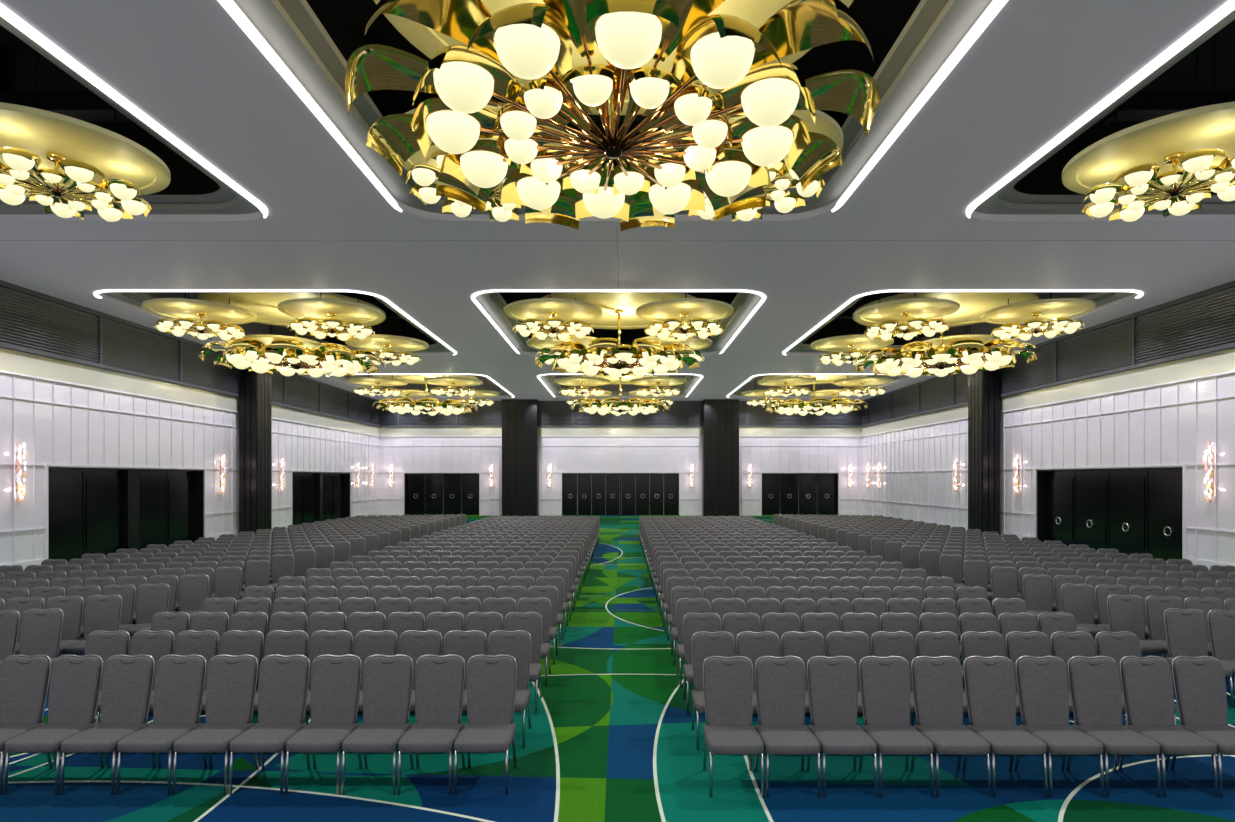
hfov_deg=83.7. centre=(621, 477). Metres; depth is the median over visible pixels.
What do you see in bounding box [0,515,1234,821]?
floor
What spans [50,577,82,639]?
banquet chair
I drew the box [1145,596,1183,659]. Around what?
banquet chair
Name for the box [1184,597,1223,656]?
banquet chair
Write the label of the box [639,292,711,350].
ceiling disc
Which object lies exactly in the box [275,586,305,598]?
banquet chair
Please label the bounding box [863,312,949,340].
chandelier
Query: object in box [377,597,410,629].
banquet chair
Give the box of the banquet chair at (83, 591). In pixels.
[66,585,100,654]
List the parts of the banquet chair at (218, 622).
backrest, frame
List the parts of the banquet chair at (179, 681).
leg, leg, seat, leg, backrest, frame, leg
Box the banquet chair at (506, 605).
[482,597,515,629]
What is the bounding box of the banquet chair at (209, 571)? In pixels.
[175,567,213,610]
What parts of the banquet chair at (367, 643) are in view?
seat, backrest, frame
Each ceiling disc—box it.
[0,34,170,195]
[142,292,256,323]
[198,292,385,328]
[242,334,320,350]
[278,292,383,323]
[345,298,428,351]
[347,332,407,385]
[373,337,477,383]
[374,0,853,114]
[385,386,432,396]
[403,103,582,191]
[424,375,482,385]
[454,390,498,396]
[504,292,601,323]
[527,330,596,349]
[542,292,695,328]
[554,375,609,385]
[566,386,611,396]
[569,375,670,384]
[629,386,674,396]
[630,336,686,385]
[635,292,733,323]
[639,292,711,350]
[648,107,842,192]
[741,386,791,396]
[758,375,815,385]
[762,375,867,383]
[808,386,850,396]
[810,296,893,351]
[833,375,892,385]
[853,292,1039,328]
[854,292,959,323]
[921,325,1000,350]
[981,292,1095,323]
[1062,34,1234,195]
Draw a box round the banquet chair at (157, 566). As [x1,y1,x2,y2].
[138,562,163,574]
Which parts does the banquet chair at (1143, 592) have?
frame, seat, backrest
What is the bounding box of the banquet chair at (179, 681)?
[116,654,207,794]
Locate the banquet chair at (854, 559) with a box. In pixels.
[839,556,860,568]
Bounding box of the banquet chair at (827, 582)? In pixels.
[811,577,838,596]
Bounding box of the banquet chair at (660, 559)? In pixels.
[657,556,678,610]
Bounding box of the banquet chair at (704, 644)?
[691,631,734,749]
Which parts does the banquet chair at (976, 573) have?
backrest, frame, seat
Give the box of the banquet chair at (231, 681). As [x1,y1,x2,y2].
[172,654,258,794]
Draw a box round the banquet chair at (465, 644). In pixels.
[443,630,486,711]
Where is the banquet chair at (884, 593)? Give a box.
[861,586,891,612]
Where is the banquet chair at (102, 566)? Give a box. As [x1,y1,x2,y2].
[82,563,108,576]
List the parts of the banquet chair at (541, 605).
backrest, frame, seat, leg, leg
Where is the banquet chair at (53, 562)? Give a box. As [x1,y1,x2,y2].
[41,559,66,569]
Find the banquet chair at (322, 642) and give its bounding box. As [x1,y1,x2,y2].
[305,630,352,717]
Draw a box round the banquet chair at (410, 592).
[401,586,431,611]
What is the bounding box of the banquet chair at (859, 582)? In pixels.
[840,577,867,597]
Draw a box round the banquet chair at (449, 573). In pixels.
[437,568,462,585]
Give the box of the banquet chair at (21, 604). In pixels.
[5,597,44,654]
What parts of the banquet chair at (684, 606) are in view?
leg, leg, seat, frame, backrest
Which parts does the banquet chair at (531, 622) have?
backrest, frame, seat, leg, leg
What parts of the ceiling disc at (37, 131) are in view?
hanger rod, hanger rod, hanger rod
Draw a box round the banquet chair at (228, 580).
[214,566,241,605]
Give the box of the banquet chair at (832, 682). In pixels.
[807,656,877,797]
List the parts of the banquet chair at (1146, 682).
leg, frame, backrest, leg, leg, seat, leg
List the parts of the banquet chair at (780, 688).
leg, leg, backrest, frame, seat, leg, leg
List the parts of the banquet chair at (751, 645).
seat, frame, backrest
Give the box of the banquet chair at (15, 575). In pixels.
[5,571,34,584]
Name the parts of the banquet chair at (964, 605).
frame, backrest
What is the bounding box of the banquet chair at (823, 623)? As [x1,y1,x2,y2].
[801,613,838,656]
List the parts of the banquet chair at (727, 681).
leg, leg, frame, backrest, seat, leg, leg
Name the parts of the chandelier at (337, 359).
glass globe, glass globe, glass globe, glass globe, glass globe, stem, glass globe, glass globe, glass globe, glass globe, glass globe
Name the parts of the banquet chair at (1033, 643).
frame, backrest, seat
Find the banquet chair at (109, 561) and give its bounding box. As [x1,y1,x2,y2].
[95,558,119,568]
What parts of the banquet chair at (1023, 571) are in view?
backrest, frame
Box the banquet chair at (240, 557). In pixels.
[223,555,245,584]
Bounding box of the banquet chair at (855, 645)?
[826,631,869,713]
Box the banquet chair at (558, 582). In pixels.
[536,576,563,646]
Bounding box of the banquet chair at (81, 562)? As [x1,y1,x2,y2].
[68,558,93,569]
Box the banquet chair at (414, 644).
[399,630,441,711]
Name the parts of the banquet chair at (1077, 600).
frame, backrest, seat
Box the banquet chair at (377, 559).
[373,556,394,567]
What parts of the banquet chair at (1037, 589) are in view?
backrest, frame, seat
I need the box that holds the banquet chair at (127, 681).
[59,654,155,794]
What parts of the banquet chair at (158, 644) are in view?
leg, seat, backrest, frame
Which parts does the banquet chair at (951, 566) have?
backrest, seat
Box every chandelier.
[0,147,151,221]
[153,312,246,340]
[198,318,385,377]
[287,312,374,340]
[345,0,879,230]
[353,344,420,365]
[353,382,401,396]
[372,377,477,415]
[387,393,421,401]
[406,150,520,221]
[430,382,476,396]
[455,394,494,405]
[513,312,593,340]
[534,310,703,377]
[534,352,560,364]
[559,382,604,396]
[566,398,602,404]
[570,377,670,415]
[635,382,680,396]
[644,312,723,340]
[644,395,673,404]
[672,349,704,361]
[688,164,824,221]
[746,394,785,405]
[762,377,867,415]
[763,382,809,396]
[815,393,854,404]
[818,344,884,365]
[838,382,886,396]
[852,318,1039,377]
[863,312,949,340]
[991,312,1084,340]
[1082,149,1234,221]
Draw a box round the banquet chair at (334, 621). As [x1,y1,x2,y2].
[308,612,346,657]
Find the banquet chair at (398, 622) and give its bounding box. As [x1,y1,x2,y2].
[387,612,424,712]
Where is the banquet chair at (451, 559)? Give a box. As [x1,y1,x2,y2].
[441,556,462,566]
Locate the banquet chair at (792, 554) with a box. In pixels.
[782,551,802,561]
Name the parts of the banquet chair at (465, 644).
seat, backrest, frame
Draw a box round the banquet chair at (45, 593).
[30,586,64,654]
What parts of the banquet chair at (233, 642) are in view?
seat, backrest, frame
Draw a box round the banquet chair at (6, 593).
[0,587,28,606]
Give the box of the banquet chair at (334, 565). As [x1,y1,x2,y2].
[329,561,352,576]
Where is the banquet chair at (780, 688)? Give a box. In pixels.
[755,656,820,797]
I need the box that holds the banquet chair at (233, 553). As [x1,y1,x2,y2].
[226,551,247,561]
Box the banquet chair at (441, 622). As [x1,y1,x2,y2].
[413,612,463,712]
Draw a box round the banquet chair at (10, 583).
[0,579,15,587]
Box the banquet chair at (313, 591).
[306,586,336,614]
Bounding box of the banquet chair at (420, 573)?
[411,568,436,585]
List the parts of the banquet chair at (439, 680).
leg, leg, seat, backrest, frame, leg, leg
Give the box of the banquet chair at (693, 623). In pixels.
[683,613,720,713]
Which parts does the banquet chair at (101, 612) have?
seat, backrest, frame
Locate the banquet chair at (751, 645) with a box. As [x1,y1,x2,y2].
[736,631,779,713]
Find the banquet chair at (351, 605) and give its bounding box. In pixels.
[342,597,375,630]
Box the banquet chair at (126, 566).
[110,563,136,575]
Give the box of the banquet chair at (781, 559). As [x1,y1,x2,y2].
[771,556,792,568]
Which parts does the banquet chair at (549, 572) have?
backrest, frame, seat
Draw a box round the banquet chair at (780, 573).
[769,569,793,586]
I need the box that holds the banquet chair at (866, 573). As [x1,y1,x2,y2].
[848,569,873,585]
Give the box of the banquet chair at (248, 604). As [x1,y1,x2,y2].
[237,597,271,633]
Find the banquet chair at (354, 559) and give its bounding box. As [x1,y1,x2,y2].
[350,556,371,567]
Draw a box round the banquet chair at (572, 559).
[554,556,575,609]
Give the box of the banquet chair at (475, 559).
[463,556,484,568]
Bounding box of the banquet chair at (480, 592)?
[464,586,494,611]
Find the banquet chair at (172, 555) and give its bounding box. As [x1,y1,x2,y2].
[155,552,177,561]
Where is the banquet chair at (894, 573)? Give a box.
[875,569,899,583]
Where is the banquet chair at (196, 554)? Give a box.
[179,551,200,561]
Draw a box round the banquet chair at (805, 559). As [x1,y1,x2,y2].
[794,556,815,568]
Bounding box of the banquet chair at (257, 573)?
[236,560,269,612]
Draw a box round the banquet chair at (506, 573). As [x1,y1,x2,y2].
[490,568,515,585]
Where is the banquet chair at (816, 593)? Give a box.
[798,586,828,614]
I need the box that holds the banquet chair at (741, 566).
[733,562,756,574]
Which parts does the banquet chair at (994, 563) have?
backrest, frame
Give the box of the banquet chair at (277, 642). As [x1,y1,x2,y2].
[253,630,308,724]
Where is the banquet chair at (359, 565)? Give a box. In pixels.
[354,561,376,575]
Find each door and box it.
[48,467,203,561]
[292,472,349,524]
[405,473,478,514]
[562,473,678,515]
[762,473,837,514]
[1037,467,1181,560]
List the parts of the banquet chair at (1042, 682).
leg, frame, backrest, leg, seat, leg, leg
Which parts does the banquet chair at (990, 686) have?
leg, frame, backrest, leg, seat, leg, leg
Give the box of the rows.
[116,514,1118,600]
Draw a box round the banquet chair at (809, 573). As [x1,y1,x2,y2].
[795,569,820,586]
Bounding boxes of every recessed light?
[0,3,267,217]
[94,290,456,355]
[218,0,1007,211]
[326,374,514,397]
[471,290,765,353]
[537,374,702,396]
[726,374,880,397]
[782,290,1142,354]
[966,0,1234,217]
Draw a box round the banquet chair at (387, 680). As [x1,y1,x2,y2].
[341,655,413,794]
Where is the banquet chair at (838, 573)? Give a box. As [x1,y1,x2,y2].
[822,569,846,585]
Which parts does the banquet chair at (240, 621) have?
backrest, frame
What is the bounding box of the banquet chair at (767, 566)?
[758,562,780,576]
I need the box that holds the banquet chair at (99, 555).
[81,553,104,563]
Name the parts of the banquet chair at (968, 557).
backrest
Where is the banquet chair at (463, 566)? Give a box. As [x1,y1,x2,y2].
[451,561,474,576]
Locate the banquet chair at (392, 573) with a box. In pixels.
[385,568,409,585]
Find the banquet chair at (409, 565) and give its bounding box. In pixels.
[403,561,425,575]
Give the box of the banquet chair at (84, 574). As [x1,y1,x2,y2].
[67,570,96,585]
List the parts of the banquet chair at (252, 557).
backrest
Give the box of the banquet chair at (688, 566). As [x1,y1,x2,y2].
[684,562,707,576]
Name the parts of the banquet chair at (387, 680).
leg, leg, seat, backrest, frame, leg, leg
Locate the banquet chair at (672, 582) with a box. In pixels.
[667,577,694,647]
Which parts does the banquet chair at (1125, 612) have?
frame, backrest, seat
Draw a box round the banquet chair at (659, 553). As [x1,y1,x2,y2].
[655,551,674,601]
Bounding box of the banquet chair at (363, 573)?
[358,568,383,582]
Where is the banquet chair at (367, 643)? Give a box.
[354,630,397,722]
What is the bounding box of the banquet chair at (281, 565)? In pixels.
[269,554,294,590]
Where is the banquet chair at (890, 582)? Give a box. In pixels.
[868,577,896,597]
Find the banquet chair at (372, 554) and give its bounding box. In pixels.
[368,550,387,560]
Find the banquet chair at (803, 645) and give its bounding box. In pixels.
[781,631,824,713]
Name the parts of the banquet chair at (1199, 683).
leg, frame, backrest, seat, leg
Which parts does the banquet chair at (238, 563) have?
backrest, frame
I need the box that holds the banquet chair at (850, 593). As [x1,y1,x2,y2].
[829,586,859,612]
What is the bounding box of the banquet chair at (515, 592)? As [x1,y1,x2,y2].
[496,586,525,611]
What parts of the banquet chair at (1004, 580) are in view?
backrest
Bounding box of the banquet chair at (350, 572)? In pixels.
[332,568,357,585]
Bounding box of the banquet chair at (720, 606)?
[711,598,744,630]
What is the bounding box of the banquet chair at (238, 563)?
[212,560,243,596]
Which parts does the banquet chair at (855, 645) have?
frame, backrest, seat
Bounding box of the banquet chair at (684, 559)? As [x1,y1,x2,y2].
[680,556,701,566]
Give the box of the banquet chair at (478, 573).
[464,568,488,585]
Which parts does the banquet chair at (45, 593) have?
backrest, frame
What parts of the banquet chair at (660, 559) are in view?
leg, frame, backrest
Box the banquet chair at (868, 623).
[840,613,878,655]
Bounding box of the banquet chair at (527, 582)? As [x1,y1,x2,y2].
[507,576,534,596]
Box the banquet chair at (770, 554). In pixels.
[761,551,781,561]
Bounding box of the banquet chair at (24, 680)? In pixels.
[0,654,52,794]
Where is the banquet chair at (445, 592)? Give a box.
[433,586,463,612]
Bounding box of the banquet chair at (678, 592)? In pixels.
[671,586,701,665]
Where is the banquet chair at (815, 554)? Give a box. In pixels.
[804,551,823,560]
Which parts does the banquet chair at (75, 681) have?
leg, seat, leg, leg, backrest, frame, leg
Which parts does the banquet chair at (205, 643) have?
seat, backrest, frame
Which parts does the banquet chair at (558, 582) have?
backrest, frame, seat, leg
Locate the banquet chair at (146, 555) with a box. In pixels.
[130,552,153,561]
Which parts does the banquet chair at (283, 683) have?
leg, leg, seat, leg, backrest, frame, leg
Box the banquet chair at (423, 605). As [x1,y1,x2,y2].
[412,597,445,630]
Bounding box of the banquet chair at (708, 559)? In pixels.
[703,556,724,568]
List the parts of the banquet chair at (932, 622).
frame, backrest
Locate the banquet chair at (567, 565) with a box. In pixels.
[549,561,572,620]
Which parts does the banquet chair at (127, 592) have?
seat, backrest, frame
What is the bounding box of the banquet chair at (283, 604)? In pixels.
[272,597,306,613]
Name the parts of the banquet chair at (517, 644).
backrest, frame, seat, leg, leg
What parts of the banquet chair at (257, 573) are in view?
backrest, frame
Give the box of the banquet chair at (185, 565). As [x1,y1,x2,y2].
[165,562,190,574]
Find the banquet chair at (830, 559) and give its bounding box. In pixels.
[816,556,837,568]
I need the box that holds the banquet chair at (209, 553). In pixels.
[202,551,224,560]
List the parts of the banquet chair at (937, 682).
leg, frame, leg, backrest, seat, leg, leg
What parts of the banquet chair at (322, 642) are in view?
seat, backrest, frame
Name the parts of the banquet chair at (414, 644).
seat, backrest, frame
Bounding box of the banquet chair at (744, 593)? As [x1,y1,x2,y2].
[734,586,764,612]
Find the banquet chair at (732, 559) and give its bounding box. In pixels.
[725,556,746,567]
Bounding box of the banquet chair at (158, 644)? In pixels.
[96,630,174,723]
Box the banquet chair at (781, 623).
[762,613,799,656]
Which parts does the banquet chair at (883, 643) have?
frame, backrest, seat, leg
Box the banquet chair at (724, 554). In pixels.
[719,551,738,559]
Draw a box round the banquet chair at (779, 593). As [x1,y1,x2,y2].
[766,586,796,612]
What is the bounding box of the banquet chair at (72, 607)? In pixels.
[45,595,83,655]
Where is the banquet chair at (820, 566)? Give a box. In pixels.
[807,562,829,576]
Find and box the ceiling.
[0,0,1234,400]
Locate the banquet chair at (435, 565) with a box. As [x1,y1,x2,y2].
[427,561,450,574]
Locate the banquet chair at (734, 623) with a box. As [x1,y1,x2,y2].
[722,613,760,655]
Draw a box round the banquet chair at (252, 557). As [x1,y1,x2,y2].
[242,555,270,591]
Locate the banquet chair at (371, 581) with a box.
[363,576,390,596]
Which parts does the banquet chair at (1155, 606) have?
seat, frame, backrest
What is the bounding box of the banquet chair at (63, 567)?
[53,564,80,577]
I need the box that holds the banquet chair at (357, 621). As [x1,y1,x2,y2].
[347,612,385,654]
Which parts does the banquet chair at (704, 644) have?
leg, leg, seat, backrest, frame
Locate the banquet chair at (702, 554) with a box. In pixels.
[697,551,717,561]
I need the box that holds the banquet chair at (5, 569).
[0,565,23,578]
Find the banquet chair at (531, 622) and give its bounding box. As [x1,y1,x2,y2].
[504,612,541,712]
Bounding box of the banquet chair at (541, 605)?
[517,597,550,685]
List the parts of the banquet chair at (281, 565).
seat, backrest, frame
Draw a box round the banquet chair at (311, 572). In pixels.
[305,568,330,589]
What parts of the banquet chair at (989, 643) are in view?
frame, backrest, seat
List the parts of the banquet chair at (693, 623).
leg, leg, seat, frame, backrest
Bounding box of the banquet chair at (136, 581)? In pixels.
[116,576,146,641]
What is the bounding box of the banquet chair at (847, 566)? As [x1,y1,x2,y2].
[831,562,854,576]
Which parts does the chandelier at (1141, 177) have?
glass globe, glass globe, glass globe, glass globe, glass globe, rod, glass globe, glass globe, rod, rod, rod, rod, rod, rod, glass globe, glass globe, stem, glass globe, rod, rod, rod, glass globe, rod, glass globe, rod, glass globe, rod, rod, glass globe, glass globe, glass globe, glass globe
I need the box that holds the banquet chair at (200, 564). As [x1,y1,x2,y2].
[192,561,217,593]
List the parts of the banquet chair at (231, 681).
leg, leg, seat, leg, backrest, frame, leg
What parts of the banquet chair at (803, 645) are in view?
frame, backrest, seat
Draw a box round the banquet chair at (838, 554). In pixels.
[825,551,844,561]
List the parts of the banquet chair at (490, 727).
leg, leg, seat, backrest, frame, leg, leg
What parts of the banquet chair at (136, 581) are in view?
backrest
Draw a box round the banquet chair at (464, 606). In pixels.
[447,597,480,630]
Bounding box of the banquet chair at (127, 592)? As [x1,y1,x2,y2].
[83,584,135,655]
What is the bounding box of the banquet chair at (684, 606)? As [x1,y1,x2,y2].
[676,598,709,686]
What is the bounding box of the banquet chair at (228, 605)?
[202,597,236,630]
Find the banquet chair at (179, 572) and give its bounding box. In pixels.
[157,568,184,604]
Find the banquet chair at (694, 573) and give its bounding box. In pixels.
[689,569,714,582]
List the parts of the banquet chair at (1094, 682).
leg, frame, backrest, leg, leg, seat, leg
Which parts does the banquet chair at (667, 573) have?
seat, frame, backrest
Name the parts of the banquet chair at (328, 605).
backrest, frame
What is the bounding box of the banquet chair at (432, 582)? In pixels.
[421,576,448,597]
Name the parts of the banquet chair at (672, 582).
leg, seat, backrest, frame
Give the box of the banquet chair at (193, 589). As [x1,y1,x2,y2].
[175,574,208,620]
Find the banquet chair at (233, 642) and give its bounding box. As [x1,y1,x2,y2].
[201,630,263,711]
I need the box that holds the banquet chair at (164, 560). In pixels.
[147,557,170,567]
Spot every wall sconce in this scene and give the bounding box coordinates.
[16,441,26,502]
[220,453,225,494]
[279,458,283,491]
[356,462,359,488]
[370,462,373,488]
[389,464,392,487]
[489,463,492,487]
[547,463,551,487]
[689,463,693,487]
[748,463,751,487]
[848,463,851,487]
[866,463,868,487]
[877,462,880,488]
[953,458,958,491]
[1013,453,1019,494]
[1203,441,1214,502]
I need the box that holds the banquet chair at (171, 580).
[133,575,177,624]
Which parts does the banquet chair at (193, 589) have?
seat, backrest, frame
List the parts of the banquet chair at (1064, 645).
frame, backrest, seat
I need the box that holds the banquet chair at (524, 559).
[509,556,530,567]
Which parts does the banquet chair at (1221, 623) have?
frame, backrest, seat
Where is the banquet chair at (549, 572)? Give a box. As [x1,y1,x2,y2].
[543,568,568,632]
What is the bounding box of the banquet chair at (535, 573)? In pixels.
[517,568,541,585]
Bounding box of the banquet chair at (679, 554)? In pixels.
[676,551,696,561]
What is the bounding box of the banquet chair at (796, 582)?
[782,577,809,598]
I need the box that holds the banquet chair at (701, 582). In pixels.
[695,577,722,597]
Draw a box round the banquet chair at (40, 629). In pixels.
[19,608,63,667]
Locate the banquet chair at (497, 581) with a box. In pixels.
[478,576,505,597]
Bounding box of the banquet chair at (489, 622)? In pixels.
[465,612,502,654]
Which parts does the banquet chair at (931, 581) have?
backrest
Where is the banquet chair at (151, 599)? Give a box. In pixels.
[122,583,169,636]
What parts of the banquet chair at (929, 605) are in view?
frame, backrest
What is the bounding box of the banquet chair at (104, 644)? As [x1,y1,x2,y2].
[84,630,129,701]
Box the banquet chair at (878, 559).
[862,556,883,568]
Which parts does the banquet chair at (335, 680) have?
leg, leg, seat, backrest, frame, leg, leg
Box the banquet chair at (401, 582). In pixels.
[392,576,419,597]
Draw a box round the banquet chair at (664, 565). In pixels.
[660,562,683,620]
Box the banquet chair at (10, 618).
[0,609,19,663]
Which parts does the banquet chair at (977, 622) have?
frame, backrest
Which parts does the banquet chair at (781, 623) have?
frame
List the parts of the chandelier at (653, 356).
glass globe, glass globe, glass globe, glass globe, glass globe, glass globe, stem, glass globe, glass globe, glass globe, glass globe, glass globe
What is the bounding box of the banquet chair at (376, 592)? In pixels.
[370,586,399,611]
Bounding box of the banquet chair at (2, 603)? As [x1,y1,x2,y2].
[0,598,4,610]
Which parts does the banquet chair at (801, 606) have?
frame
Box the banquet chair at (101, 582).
[83,576,114,594]
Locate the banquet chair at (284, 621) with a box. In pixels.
[269,612,306,632]
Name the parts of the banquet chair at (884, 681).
leg, leg, frame, backrest, seat, leg, leg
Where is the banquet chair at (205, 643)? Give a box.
[149,630,218,711]
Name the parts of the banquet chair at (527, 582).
frame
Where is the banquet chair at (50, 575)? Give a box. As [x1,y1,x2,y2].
[36,570,65,586]
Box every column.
[240,369,271,534]
[501,399,538,515]
[702,399,739,515]
[968,369,1000,537]
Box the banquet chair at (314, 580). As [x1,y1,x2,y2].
[305,576,333,599]
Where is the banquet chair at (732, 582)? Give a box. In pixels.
[724,577,751,597]
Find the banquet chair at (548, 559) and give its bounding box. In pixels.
[532,556,552,567]
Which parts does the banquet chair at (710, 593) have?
frame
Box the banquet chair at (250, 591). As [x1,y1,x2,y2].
[243,586,273,615]
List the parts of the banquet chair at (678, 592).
leg, seat, backrest, frame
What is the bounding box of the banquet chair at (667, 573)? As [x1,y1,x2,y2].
[663,569,687,632]
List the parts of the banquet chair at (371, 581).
frame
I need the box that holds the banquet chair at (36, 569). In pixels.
[24,564,52,578]
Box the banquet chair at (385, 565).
[378,561,401,575]
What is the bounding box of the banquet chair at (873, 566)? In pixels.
[855,562,878,576]
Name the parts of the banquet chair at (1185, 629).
frame, backrest, seat, leg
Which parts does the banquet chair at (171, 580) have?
backrest, frame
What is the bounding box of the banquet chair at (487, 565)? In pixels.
[476,561,498,575]
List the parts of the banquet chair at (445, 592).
frame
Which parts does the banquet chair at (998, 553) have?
backrest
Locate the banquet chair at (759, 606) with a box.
[747,598,780,631]
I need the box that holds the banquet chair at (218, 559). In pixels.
[198,556,221,566]
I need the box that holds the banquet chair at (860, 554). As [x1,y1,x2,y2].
[846,551,866,561]
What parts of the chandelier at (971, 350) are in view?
glass globe, glass globe, glass globe, glass globe, glass globe, stem, glass globe, glass globe, glass globe, glass globe, glass globe, glass globe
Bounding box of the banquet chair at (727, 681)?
[703,656,764,797]
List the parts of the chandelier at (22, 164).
glass globe, glass globe, glass globe, glass globe, glass globe, rod, rod, rod, rod, rod, rod, rod, glass globe, glass globe, stem, glass globe, rod, rod, rod, glass globe, rod, rod, glass globe, glass globe, rod, rod, glass globe, glass globe, glass globe, glass globe, glass globe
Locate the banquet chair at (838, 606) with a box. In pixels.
[817,598,850,630]
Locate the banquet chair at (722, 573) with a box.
[716,569,741,585]
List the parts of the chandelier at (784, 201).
glass globe, glass globe, glass globe, glass globe, rod, glass globe, rod, glass globe, glass globe, glass globe, glass globe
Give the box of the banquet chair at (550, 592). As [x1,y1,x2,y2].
[527,586,557,664]
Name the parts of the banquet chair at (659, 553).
backrest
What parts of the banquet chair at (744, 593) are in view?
frame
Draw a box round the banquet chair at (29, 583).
[16,578,48,597]
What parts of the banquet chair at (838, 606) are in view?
frame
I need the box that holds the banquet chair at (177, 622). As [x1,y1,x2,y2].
[151,612,189,654]
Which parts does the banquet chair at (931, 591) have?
frame, backrest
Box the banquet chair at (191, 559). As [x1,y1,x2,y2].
[172,556,196,567]
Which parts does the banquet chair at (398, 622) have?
backrest, frame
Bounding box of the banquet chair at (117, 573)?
[98,569,126,584]
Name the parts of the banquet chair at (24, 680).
leg, seat, backrest, frame, leg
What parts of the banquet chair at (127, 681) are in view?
leg, seat, leg, leg, backrest, frame, leg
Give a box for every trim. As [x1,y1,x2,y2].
[0,0,1234,395]
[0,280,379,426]
[0,347,378,435]
[0,370,378,436]
[379,401,861,426]
[379,427,861,435]
[379,436,861,436]
[861,280,1234,426]
[862,348,1234,435]
[862,370,1234,436]
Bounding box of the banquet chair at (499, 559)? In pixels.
[486,556,507,567]
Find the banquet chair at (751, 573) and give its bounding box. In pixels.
[742,569,767,586]
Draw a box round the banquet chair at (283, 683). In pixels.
[228,654,310,794]
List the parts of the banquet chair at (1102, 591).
frame, backrest, seat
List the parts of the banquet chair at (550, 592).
backrest, frame, seat, leg, leg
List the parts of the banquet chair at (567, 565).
backrest, frame, seat, leg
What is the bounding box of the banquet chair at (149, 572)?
[128,568,155,583]
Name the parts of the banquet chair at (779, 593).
frame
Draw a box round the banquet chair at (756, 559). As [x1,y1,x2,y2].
[748,556,769,568]
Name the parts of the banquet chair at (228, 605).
frame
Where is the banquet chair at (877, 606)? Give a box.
[852,598,885,630]
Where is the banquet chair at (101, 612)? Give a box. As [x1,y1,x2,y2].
[64,594,121,654]
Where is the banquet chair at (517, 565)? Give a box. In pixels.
[500,561,523,575]
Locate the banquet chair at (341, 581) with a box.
[335,576,362,597]
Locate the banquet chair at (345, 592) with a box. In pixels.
[338,586,368,611]
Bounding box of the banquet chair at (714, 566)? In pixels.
[709,562,732,576]
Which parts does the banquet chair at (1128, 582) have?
frame, backrest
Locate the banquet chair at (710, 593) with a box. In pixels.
[703,586,732,612]
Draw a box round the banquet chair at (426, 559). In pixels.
[418,556,439,568]
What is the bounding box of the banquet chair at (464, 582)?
[450,576,477,597]
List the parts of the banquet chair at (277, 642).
seat, backrest, frame, leg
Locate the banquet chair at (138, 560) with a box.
[121,557,145,568]
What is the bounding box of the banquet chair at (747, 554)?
[740,551,759,561]
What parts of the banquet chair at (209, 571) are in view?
backrest, frame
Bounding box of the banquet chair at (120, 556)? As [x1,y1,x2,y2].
[106,553,128,562]
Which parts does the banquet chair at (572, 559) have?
backrest, frame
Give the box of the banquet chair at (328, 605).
[307,597,340,656]
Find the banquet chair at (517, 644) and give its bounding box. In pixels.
[488,630,530,747]
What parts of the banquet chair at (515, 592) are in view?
frame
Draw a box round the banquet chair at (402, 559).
[395,556,416,567]
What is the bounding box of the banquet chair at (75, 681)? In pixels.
[3,654,104,794]
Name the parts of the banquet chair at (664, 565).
seat, leg, backrest, frame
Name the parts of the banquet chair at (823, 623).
frame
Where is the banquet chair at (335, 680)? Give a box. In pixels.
[285,654,361,794]
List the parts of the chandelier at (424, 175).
glass globe, glass globe, glass globe, glass globe, glass globe, glass globe, glass globe, glass globe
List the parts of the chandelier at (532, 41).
glass globe, glass globe, rod, rod, glass globe, rod, glass globe, rod, rod, rod, rod, rod, rod, rod, rod, rod, glass globe, glass globe, rod, rod, rod, rod, stem, rod, rod, rod, rod, glass globe, rod, rod, rod, rod, glass globe, rod, rod, rod, rod, rod, glass globe, rod, rod, rod, rod, glass globe, glass globe, glass globe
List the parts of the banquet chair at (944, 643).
frame, backrest, seat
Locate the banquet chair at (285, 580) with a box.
[277,576,304,587]
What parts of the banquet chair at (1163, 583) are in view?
backrest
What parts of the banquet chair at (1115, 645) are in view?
frame, backrest, seat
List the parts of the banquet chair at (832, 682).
leg, leg, frame, backrest, seat, leg, leg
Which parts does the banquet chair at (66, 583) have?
backrest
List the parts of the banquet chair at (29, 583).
frame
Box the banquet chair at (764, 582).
[753,577,780,598]
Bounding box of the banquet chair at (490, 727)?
[453,654,516,794]
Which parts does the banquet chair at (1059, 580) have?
frame, backrest, seat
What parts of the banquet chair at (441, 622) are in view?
backrest, frame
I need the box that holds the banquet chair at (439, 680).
[397,654,464,794]
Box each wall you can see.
[0,292,378,568]
[379,375,861,515]
[862,292,1234,568]
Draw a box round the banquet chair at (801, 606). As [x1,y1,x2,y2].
[782,598,815,631]
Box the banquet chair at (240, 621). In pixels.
[205,612,267,712]
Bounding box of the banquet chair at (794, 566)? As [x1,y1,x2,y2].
[782,562,805,576]
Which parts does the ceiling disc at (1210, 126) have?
hanger rod, hanger rod, hanger rod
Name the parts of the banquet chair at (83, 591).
seat, backrest, frame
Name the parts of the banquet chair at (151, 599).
seat, backrest, frame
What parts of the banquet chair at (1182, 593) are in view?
frame, backrest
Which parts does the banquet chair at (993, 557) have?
frame, backrest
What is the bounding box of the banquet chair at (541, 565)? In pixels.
[525,561,547,575]
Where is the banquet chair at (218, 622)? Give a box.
[190,612,228,712]

